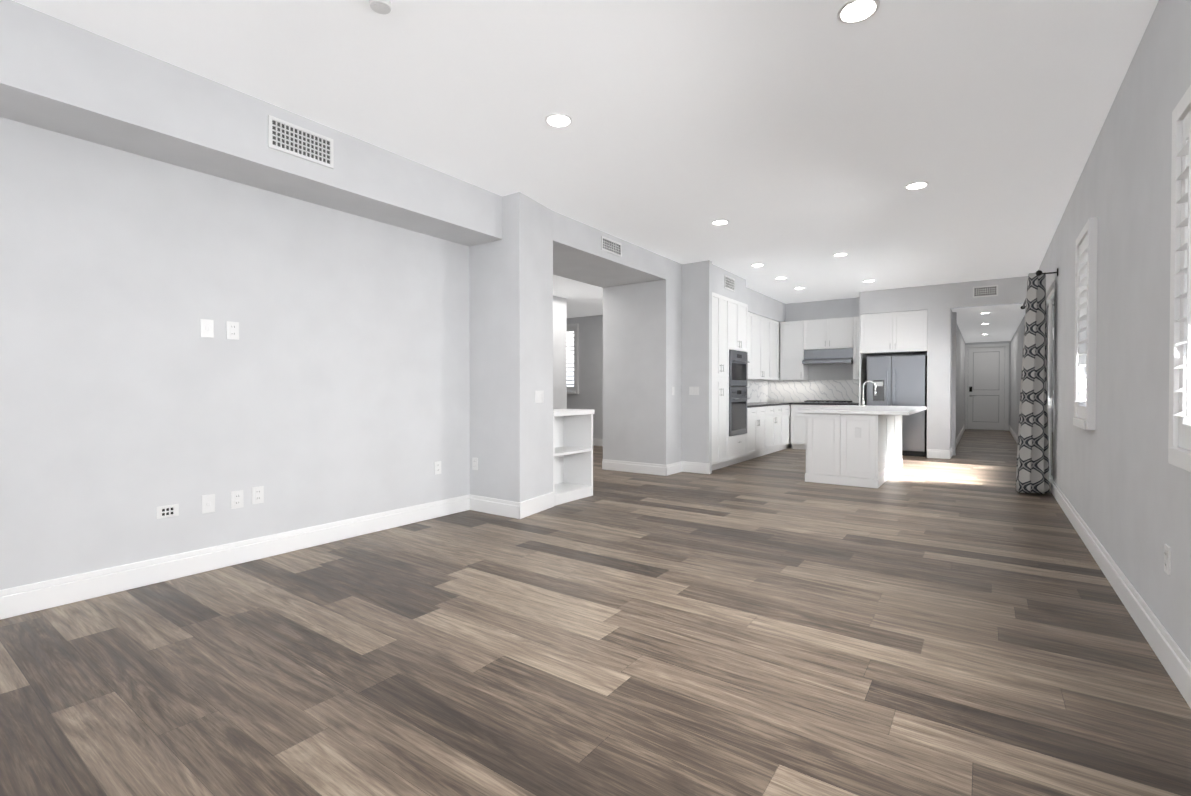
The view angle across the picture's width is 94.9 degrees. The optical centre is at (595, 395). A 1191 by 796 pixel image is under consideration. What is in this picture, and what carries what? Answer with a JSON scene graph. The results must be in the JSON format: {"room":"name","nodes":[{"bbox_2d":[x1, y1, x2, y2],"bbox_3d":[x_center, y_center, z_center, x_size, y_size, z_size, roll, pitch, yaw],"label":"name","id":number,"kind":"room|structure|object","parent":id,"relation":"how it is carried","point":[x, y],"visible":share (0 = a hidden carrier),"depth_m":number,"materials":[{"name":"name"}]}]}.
{"room":"empty living room","nodes":[
{"label":"empty living room","id":0,"kind":"room"},
{"bbox_2d":[0,117,469,589],"bbox_3d":[-3.140,-0.339,2.876,0.150,3.000,6.320,0,1,35],"label":"wall","id":1,"kind":"structure","parent":0,"point":[331,384],"depth_m":3.54,"materials":[{"name":"grey paint"}]},
{"bbox_2d":[156,504,178,518],"bbox_3d":[-2.669,0.726,3.411,0.009,0.075,0.115,0,1,35],"label":"outlet plate","id":2,"kind":"object","parent":1,"relation":"attached to","point":[166,511],"visible":1,"depth_m":3.41,"materials":[{"name":"white plastic"}]},
{"bbox_2d":[200,319,213,337],"bbox_3d":[-2.542,-0.436,3.578,0.009,0.118,0.075,0,1,35],"label":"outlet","id":3,"kind":"object","parent":1,"relation":"attached to","point":[207,328],"visible":1,"depth_m":3.58,"materials":[{"name":"white plastic"}]},
{"bbox_2d":[202,494,214,513],"bbox_3d":[-2.542,0.714,3.590,0.009,0.118,0.075,0,1,35],"label":"electrical outlet","id":4,"kind":"object","parent":1,"relation":"attached to","point":[208,503],"visible":1,"depth_m":3.59,"materials":[{"name":"white plastic"}]},
{"bbox_2d":[226,321,238,339],"bbox_3d":[-2.454,-0.437,3.700,0.010,0.118,0.075,0,1,35],"label":"outlet","id":5,"kind":"object","parent":1,"relation":"attached to","point":[232,330],"visible":1,"depth_m":3.69,"materials":[{"name":"white plastic"}]},
{"bbox_2d":[231,490,243,508],"bbox_3d":[-2.443,0.712,3.728,0.010,0.118,0.075,0,1,35],"label":"electrical outlet","id":6,"kind":"object","parent":1,"relation":"attached to","point":[237,500],"visible":1,"depth_m":3.73,"materials":[{"name":"white plastic"}]},
{"bbox_2d":[252,486,263,503],"bbox_3d":[-2.367,0.701,3.834,0.010,0.118,0.075,0,1,35],"label":"electrical outlet","id":7,"kind":"object","parent":1,"relation":"attached to","point":[257,495],"visible":1,"depth_m":3.83,"materials":[{"name":"white plastic"}]},
{"bbox_2d":[434,461,440,474],"bbox_3d":[-1.468,0.678,5.097,0.010,0.118,0.075,0,1,35],"label":"electrical outlet","id":8,"kind":"object","parent":1,"relation":"attached to","point":[437,467],"visible":1,"depth_m":5.09,"materials":[{"name":"white plastic"}]},
{"bbox_2d":[0,424,1190,708],"bbox_3d":[1.450,1.015,9.553,10.000,0.152,22.200,0,1,35],"label":"baseboard","id":9,"kind":"structure","parent":1,"relation":"attached to","point":[38,596],"depth_m":3.61,"materials":[{"name":"white wood"}]},
{"bbox_2d":[469,192,552,501],"bbox_3d":[-0.996,-0.367,5.590,1.155,2.999,0.590,0,1,35],"label":"wall","id":10,"kind":"structure","parent":0,"point":[511,335],"depth_m":5.21,"materials":[{"name":"grey paint"}]},
{"bbox_2d":[472,458,477,469],"bbox_3d":[-1.184,0.675,5.367,0.075,0.118,0.010,0,1,35],"label":"outlet","id":11,"kind":"object","parent":10,"relation":"attached to","point":[474,463],"visible":1,"depth_m":5.36,"materials":[{"name":"white plastic"}]},
{"bbox_2d":[535,391,543,402],"bbox_3d":[-0.543,0.016,5.316,0.011,0.118,0.150,0,1,26],"label":"light switch","id":12,"kind":"object","parent":10,"relation":"attached to","point":[539,396],"visible":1,"depth_m":5.31,"materials":[{"name":"white plastic"}]},
{"bbox_2d":[553,296,566,408],"bbox_3d":[-1.981,-0.262,7.410,0.120,2.750,4.950,0,1,35],"label":"wall","id":13,"kind":"structure","parent":0,"point":[559,352],"depth_m":9.24,"materials":[{"name":"grey paint"}]},
{"bbox_2d":[553,275,602,317],"bbox_3d":[-2.063,-1.705,9.141,4.719,0.100,7.700,0,1,35],"label":"ceiling","id":14,"kind":"structure","parent":0,"point":[584,299],"depth_m":9.18,"materials":[{"name":"white paint"}]},
{"bbox_2d":[567,315,602,438],"bbox_3d":[-0.201,-0.308,11.771,4.720,2.750,0.120,0,1,35],"label":"wall","id":15,"kind":"structure","parent":0,"point":[589,395],"depth_m":11.62,"materials":[{"name":"grey paint"}]},
{"bbox_2d":[567,331,573,386],"bbox_3d":[-0.755,-0.787,12.169,0.948,1.398,0.005,0,1,35],"label":"glazing","id":16,"kind":"object","parent":15,"relation":"attached to","point":[570,357],"depth_m":12.02,"materials":[{"name":"grey glass"}]},
{"bbox_2d":[567,323,578,393],"bbox_3d":[-0.804,-0.786,12.100,1.070,1.520,0.104,0,1,35],"label":"blinds","id":17,"kind":"object","parent":15,"relation":"attached to","point":[575,329],"visible":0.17,"depth_m":11.81,"materials":[{"name":"white paint"}]},
{"bbox_2d":[12,0,1158,303],"bbox_3d":[1.190,-1.909,4.828,5.580,0.100,14.850,0,1,35],"label":"ceiling","id":18,"kind":"structure","parent":0,"point":[796,142],"depth_m":3.47,"materials":[{"name":"white paint"}]},
{"bbox_2d":[0,0,502,246],"bbox_3d":[-2.848,-1.637,2.746,0.460,0.399,6.169,0,1,35],"label":"soffit","id":19,"kind":"structure","parent":18,"relation":"attached to","point":[61,77],"depth_m":3.20,"materials":[{"name":"grey paint"}]},
{"bbox_2d":[268,115,333,168],"bbox_3d":[-1.939,-1.667,3.615,0.012,0.200,0.420,0,1,35],"label":"air vent","id":20,"kind":"object","parent":19,"relation":"attached to","point":[296,140],"visible":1,"depth_m":3.60,"materials":[{"name":"white plastic"}]},
{"bbox_2d":[369,0,391,14],"bbox_3d":[-1.006,-1.820,2.556,0.103,0.030,0.103,0,1,35],"label":"smoke detector","id":21,"kind":"object","parent":18,"relation":"attached to","point":[383,7],"visible":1,"depth_m":2.54,"materials":[{"name":"white plastic"}]},
{"bbox_2d":[545,113,572,127],"bbox_3d":[-0.247,-1.843,3.673,0.186,0.007,0.186,0,1,35],"label":"recessed light","id":22,"kind":"object","parent":18,"relation":"in","point":[559,120],"visible":1,"depth_m":3.66,"materials":[{"name":"white"}]},
{"bbox_2d":[553,211,665,287],"bbox_3d":[-0.161,-1.730,6.829,1.060,0.299,2.418,0,1,35],"label":"soffit","id":23,"kind":"object","parent":18,"relation":"attached to","point":[579,255],"visible":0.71,"depth_m":6.66,"materials":[{"name":"grey paint"}]},
{"bbox_2d":[601,236,621,256],"bbox_3d":[0.188,-1.736,6.396,0.012,0.160,0.420,0,1,35],"label":"air vent","id":24,"kind":"object","parent":23,"relation":"attached to","point":[608,245],"visible":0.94,"depth_m":6.39,"materials":[{"name":"white plastic"}]},
{"bbox_2d":[711,220,728,224],"bbox_3d":[1.348,-1.867,5.913,0.186,0.007,0.186,0,1,35],"label":"recessed light","id":25,"kind":"object","parent":18,"relation":"in","point":[719,222],"visible":0.96,"depth_m":5.90,"materials":[{"name":"white"}]},
{"bbox_2d":[751,264,763,266],"bbox_3d":[2.360,-1.888,7.954,0.186,0.007,0.186,0,1,35],"label":"recessed light","id":26,"kind":"object","parent":18,"relation":"in","point":[756,265],"visible":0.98,"depth_m":7.95,"materials":[{"name":"white"}]},
{"bbox_2d":[833,253,847,255],"bbox_3d":[3.284,-1.882,7.321,0.186,0.007,0.186,0,1,35],"label":"recessed light","id":27,"kind":"object","parent":18,"relation":"in","point":[840,254],"visible":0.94,"depth_m":7.30,"materials":[{"name":"white"}]},
{"bbox_2d":[837,0,879,23],"bbox_3d":[1.252,-1.832,2.606,0.186,0.007,0.186,0,1,35],"label":"recessed light","id":28,"kind":"object","parent":18,"relation":"in","point":[853,11],"visible":1,"depth_m":2.61,"materials":[{"name":"white"}]},
{"bbox_2d":[905,181,928,189],"bbox_3d":[2.847,-1.855,4.846,0.186,0.007,0.186,0,1,35],"label":"recessed light","id":29,"kind":"object","parent":18,"relation":"in","point":[917,185],"visible":1,"depth_m":4.83,"materials":[{"name":"white"}]},
{"bbox_2d":[0,429,1190,795],"bbox_3d":[2.527,1.148,8.911,12.500,0.100,23.000,0,1,35],"label":"floor","id":30,"kind":"structure","parent":0,"point":[960,623],"depth_m":2.41,"materials":[{"name":"brown wood"}]},
{"bbox_2d":[553,409,593,505],"bbox_3d":[-0.395,0.646,5.974,0.440,0.965,0.710,0,1,35],"label":"shelf unit","id":31,"kind":"object","parent":30,"relation":"on","point":[572,454],"visible":0.52,"depth_m":6.17,"materials":[{"name":"white paint"}]},
{"bbox_2d":[712,292,747,470],"bbox_3d":[1.816,-0.188,8.531,0.681,2.580,1.460,0,1,35],"label":"pantry","id":32,"kind":"object","parent":30,"relation":"on","point":[729,323],"visible":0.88,"depth_m":8.18,"materials":[{"name":"white paint"}]},
{"bbox_2d":[729,386,748,435],"bbox_3d":[2.033,0.244,8.787,0.684,0.761,0.734,0,1,35],"label":"wall oven","id":33,"kind":"object","parent":32,"relation":"in","point":[738,398],"visible":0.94,"depth_m":8.57,"materials":[{"name":"black"}]},
{"bbox_2d":[729,350,748,385],"bbox_3d":[2.033,-0.422,8.780,0.684,0.551,0.734,0,1,35],"label":"built-in microwave","id":34,"kind":"object","parent":32,"relation":"in","point":[738,363],"visible":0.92,"depth_m":8.56,"materials":[{"name":"black"}]},
{"bbox_2d":[743,404,766,460],"bbox_3d":[2.519,0.646,9.556,0.648,0.890,1.005,0,1,35],"label":"base cabinet","id":35,"kind":"object","parent":30,"relation":"on","point":[756,433],"depth_m":9.35,"materials":[{"name":"white paint"}]},
{"bbox_2d":[747,400,793,407],"bbox_3d":[3.109,0.175,10.371,0.658,0.035,3.025,0,1,35],"label":"countertop","id":36,"kind":"structure","parent":35,"relation":"on","point":[760,401],"depth_m":10.28,"materials":[{"name":"grey stone"}]},
{"bbox_2d":[767,404,782,453],"bbox_3d":[3.051,0.638,10.303,0.648,0.890,1.065,0,1,35],"label":"base cabinet","id":37,"kind":"object","parent":30,"relation":"on","point":[768,427],"depth_m":10.15,"materials":[{"name":"white paint"}]},
{"bbox_2d":[783,404,790,448],"bbox_3d":[3.445,0.632,10.857,0.648,0.890,0.533,0,1,35],"label":"base cabinet","id":38,"kind":"object","parent":30,"relation":"on","point":[786,407],"depth_m":10.80,"materials":[{"name":"white paint"}]},
{"bbox_2d":[791,404,839,449],"bbox_3d":[4.431,0.632,10.893,0.886,0.890,0.649,0,1,35],"label":"base cabinet","id":39,"kind":"object","parent":30,"relation":"on","point":[798,419],"depth_m":10.80,"materials":[{"name":"white paint"}]},
{"bbox_2d":[802,400,854,402],"bbox_3d":[4.590,0.131,10.789,0.870,0.042,0.510,0,1,35],"label":"gas cooktop","id":40,"kind":"object","parent":39,"relation":"in","point":[817,401],"visible":0.98,"depth_m":10.67,"materials":[{"name":"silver metal"}]},
{"bbox_2d":[805,413,901,487],"bbox_3d":[3.747,0.664,7.792,0.847,0.890,2.408,0,1,35],"label":"kitchen island","id":41,"kind":"object","parent":30,"relation":"on","point":[855,445],"depth_m":6.84,"materials":[{"name":"white lacquer"},{"name":"white marble"}]},
{"bbox_2d":[802,405,925,416],"bbox_3d":[3.867,0.200,7.701,1.204,0.040,2.470,0,1,35],"label":"island countertop","id":42,"kind":"structure","parent":41,"relation":"on","point":[891,411],"depth_m":7.09,"materials":[{"name":"white stone"}]},
{"bbox_2d":[861,381,875,405],"bbox_3d":[4.227,-0.027,8.462,0.213,0.396,0.094,0,1,35],"label":"gooseneck faucet","id":43,"kind":"object","parent":42,"relation":"on","point":[863,391],"visible":1,"depth_m":8.50,"materials":[{"name":"silver metal"}]},
{"bbox_2d":[859,314,865,404],"bbox_3d":[5.092,-0.208,10.415,0.018,2.580,0.644,0,1,35],"label":"panel","id":44,"kind":"object","parent":30,"relation":"on","point":[862,368],"visible":0.33,"depth_m":10.25,"materials":[{"name":"white paint"}]},
{"bbox_2d":[867,355,926,456],"bbox_3d":[5.547,0.190,10.057,0.920,1.790,0.652,0,1,35],"label":"fridge","id":45,"kind":"object","parent":30,"relation":"on","point":[899,380],"visible":0.56,"depth_m":9.76,"materials":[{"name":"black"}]},
{"bbox_2d":[603,258,785,473],"bbox_3d":[2.225,-0.412,9.833,1.480,2.999,5.220,0,1,35],"label":"wall","id":46,"kind":"structure","parent":0,"point":[657,341],"depth_m":7.79,"materials":[{"name":"grey paint"}]},
{"bbox_2d":[689,387,698,394],"bbox_3d":[1.406,-0.061,7.798,0.150,0.118,0.011,0,1,35],"label":"light switch","id":47,"kind":"object","parent":46,"relation":"attached to","point":[693,390],"visible":1,"depth_m":7.80,"materials":[{"name":"white plastic"}]},
{"bbox_2d":[724,275,734,291],"bbox_3d":[2.065,-1.717,8.411,0.012,0.200,0.400,0,1,35],"label":"air vent","id":48,"kind":"object","parent":46,"relation":"in","point":[729,283],"visible":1,"depth_m":8.41,"materials":[{"name":"white plastic"}]},
{"bbox_2d":[747,312,754,379],"bbox_3d":[2.429,-0.890,9.663,0.360,1.200,1.101,0,1,35],"label":"upper cabinet","id":49,"kind":"object","parent":46,"relation":"attached to","point":[751,317],"depth_m":9.91,"materials":[{"name":"white paint"}]},
{"bbox_2d":[755,314,770,379],"bbox_3d":[3.016,-0.899,10.488,0.360,1.200,1.161,0,1,35],"label":"upper cabinet","id":50,"kind":"object","parent":46,"relation":"attached to","point":[764,348],"depth_m":10.41,"materials":[{"name":"white paint"}]},
{"bbox_2d":[771,320,778,379],"bbox_3d":[3.452,-0.906,11.100,0.360,1.200,0.581,0,1,35],"label":"upper cabinet","id":51,"kind":"object","parent":46,"relation":"attached to","point":[774,324],"depth_m":11.04,"materials":[{"name":"white paint"}]},
{"bbox_2d":[779,322,779,379],"bbox_3d":[3.725,-0.910,11.484,0.360,1.200,0.480,0,1,35],"label":"upper cabinet","id":52,"kind":"object","parent":46,"relation":"attached to","point":[779,322],"depth_m":11.33,"materials":[{"name":"white paint"}]},
{"bbox_2d":[785,297,956,454],"bbox_3d":[5.142,-0.423,10.869,3.390,2.999,0.150,0,1,35],"label":"wall","id":53,"kind":"structure","parent":0,"point":[830,309],"depth_m":10.97,"materials":[{"name":"grey paint"}]},
{"bbox_2d":[780,321,807,379],"bbox_3d":[4.103,-0.908,11.288,0.467,1.200,0.361,0,1,35],"label":"upper cabinet","id":54,"kind":"object","parent":53,"relation":"attached to","point":[797,338],"depth_m":11.14,"materials":[{"name":"white paint"}]},
{"bbox_2d":[802,348,852,364],"bbox_3d":[4.625,-0.763,10.829,0.902,0.289,0.497,0,1,35],"label":"stainless range hood","id":55,"kind":"object","parent":53,"relation":"attached to","point":[829,356],"visible":0.81,"depth_m":10.70,"materials":[{"name":"silver metal"}]},
{"bbox_2d":[804,317,855,349],"bbox_3d":[4.666,-1.208,10.883,0.910,0.590,0.361,0,1,35],"label":"upper cabinet","id":56,"kind":"object","parent":53,"relation":"attached to","point":[833,333],"depth_m":10.71,"materials":[{"name":"white paint"}]},
{"bbox_2d":[861,310,926,354],"bbox_3d":[5.517,-1.135,10.070,1.060,0.720,0.653,0,1,35],"label":"upper cabinet","id":57,"kind":"object","parent":53,"relation":"attached to","point":[904,332],"visible":1,"depth_m":9.83,"materials":[{"name":"white paint"}]},
{"bbox_2d":[859,276,1027,449],"bbox_3d":[6.123,-0.410,9.679,2.550,2.999,0.650,0,1,35],"label":"wall","id":58,"kind":"structure","parent":0,"point":[938,302],"depth_m":9.43,"materials":[{"name":"grey paint"}]},
{"bbox_2d":[973,285,997,297],"bbox_3d":[6.441,-1.714,9.033,0.340,0.180,0.012,0,1,35],"label":"air vent","id":59,"kind":"object","parent":58,"relation":"in","point":[985,291],"visible":1,"depth_m":9.03,"materials":[{"name":"white plastic"}]},
{"bbox_2d":[956,324,964,437],"bbox_3d":[8.687,-0.237,13.134,0.120,2.580,7.950,0,1,35],"label":"wall","id":60,"kind":"structure","parent":0,"point":[960,386],"depth_m":13.22,"materials":[{"name":"grey paint"}]},
{"bbox_2d":[965,341,1010,424],"bbox_3d":[11.516,-0.268,16.073,1.080,2.580,0.120,0,1,35],"label":"wall","id":61,"kind":"structure","parent":0,"point":[998,342],"depth_m":15.73,"materials":[{"name":"grey paint"}]},
{"bbox_2d":[968,347,1004,429],"bbox_3d":[11.487,-0.190,16.085,0.872,2.408,0.045,0,1,35],"label":"entry door","id":62,"kind":"structure","parent":61,"relation":"in","point":[986,370],"depth_m":16.06,"materials":[{"name":"white wood"}]},
{"bbox_2d":[965,343,1008,430],"bbox_3d":[11.485,-0.236,16.082,1.070,2.515,0.138,0,1,35],"label":"door frame","id":63,"kind":"structure","parent":61,"relation":"attached to","point":[1006,397],"depth_m":15.80,"materials":[{"name":"white wood"}]},
{"bbox_2d":[951,303,1025,342],"bbox_3d":[9.115,-1.572,12.601,1.580,0.100,8.899,0,1,35],"label":"ceiling","id":64,"kind":"structure","parent":0,"point":[1004,321],"depth_m":11.19,"materials":[{"name":"white paint"}]},
{"bbox_2d":[1010,315,1024,435],"bbox_3d":[9.516,-0.228,12.231,0.120,2.580,8.460,0,1,35],"label":"wall","id":65,"kind":"structure","parent":0,"point":[1017,339],"depth_m":12.75,"materials":[{"name":"grey paint"}]},
{"bbox_2d":[1038,0,1190,661],"bbox_3d":[3.124,-0.341,3.130,0.160,3.000,14.300,0,1,35],"label":"wall","id":66,"kind":"structure","parent":0,"point":[1123,484],"depth_m":2.92,"materials":[{"name":"grey paint"}]},
{"bbox_2d":[1016,268,1057,493],"bbox_3d":[5.770,-0.148,7.287,0.345,2.495,3.160,0,1,35],"label":"curtain","id":67,"kind":"object","parent":66,"relation":"attached to","point":[1032,471],"visible":1,"depth_m":6.17,"materials":[{"name":"fabric"}]},
{"bbox_2d":[1046,288,1053,482],"bbox_3d":[6.058,-0.110,7.274,0.056,2.448,2.448,0,1,35],"label":"door","id":68,"kind":"structure","parent":66,"relation":"in","point":[1050,336],"depth_m":7.20,"materials":[{"name":"grey"}]},
{"bbox_2d":[1073,217,1097,429],"bbox_3d":[3.769,-0.513,4.203,0.104,1.520,0.720,0,1,35],"label":"window shutter","id":69,"kind":"object","parent":66,"relation":"attached to","point":[1084,417],"visible":0.92,"depth_m":4.07,"materials":[{"name":"white paint"}]},
{"bbox_2d":[1164,544,1170,575],"bbox_3d":[2.457,0.707,2.351,0.010,0.118,0.075,0,1,35],"label":"outlet","id":70,"kind":"object","parent":66,"relation":"attached to","point":[1167,559],"visible":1,"depth_m":2.34,"materials":[{"name":"white plastic"}]},
{"bbox_2d":[1168,85,1190,471],"bbox_3d":[1.783,-0.423,1.414,0.104,1.400,1.870,0,1,35],"label":"window shutter","id":71,"kind":"object","parent":66,"relation":"attached to","point":[1179,444],"visible":1,"depth_m":2.10,"materials":[{"name":"white paint"}]}
]}

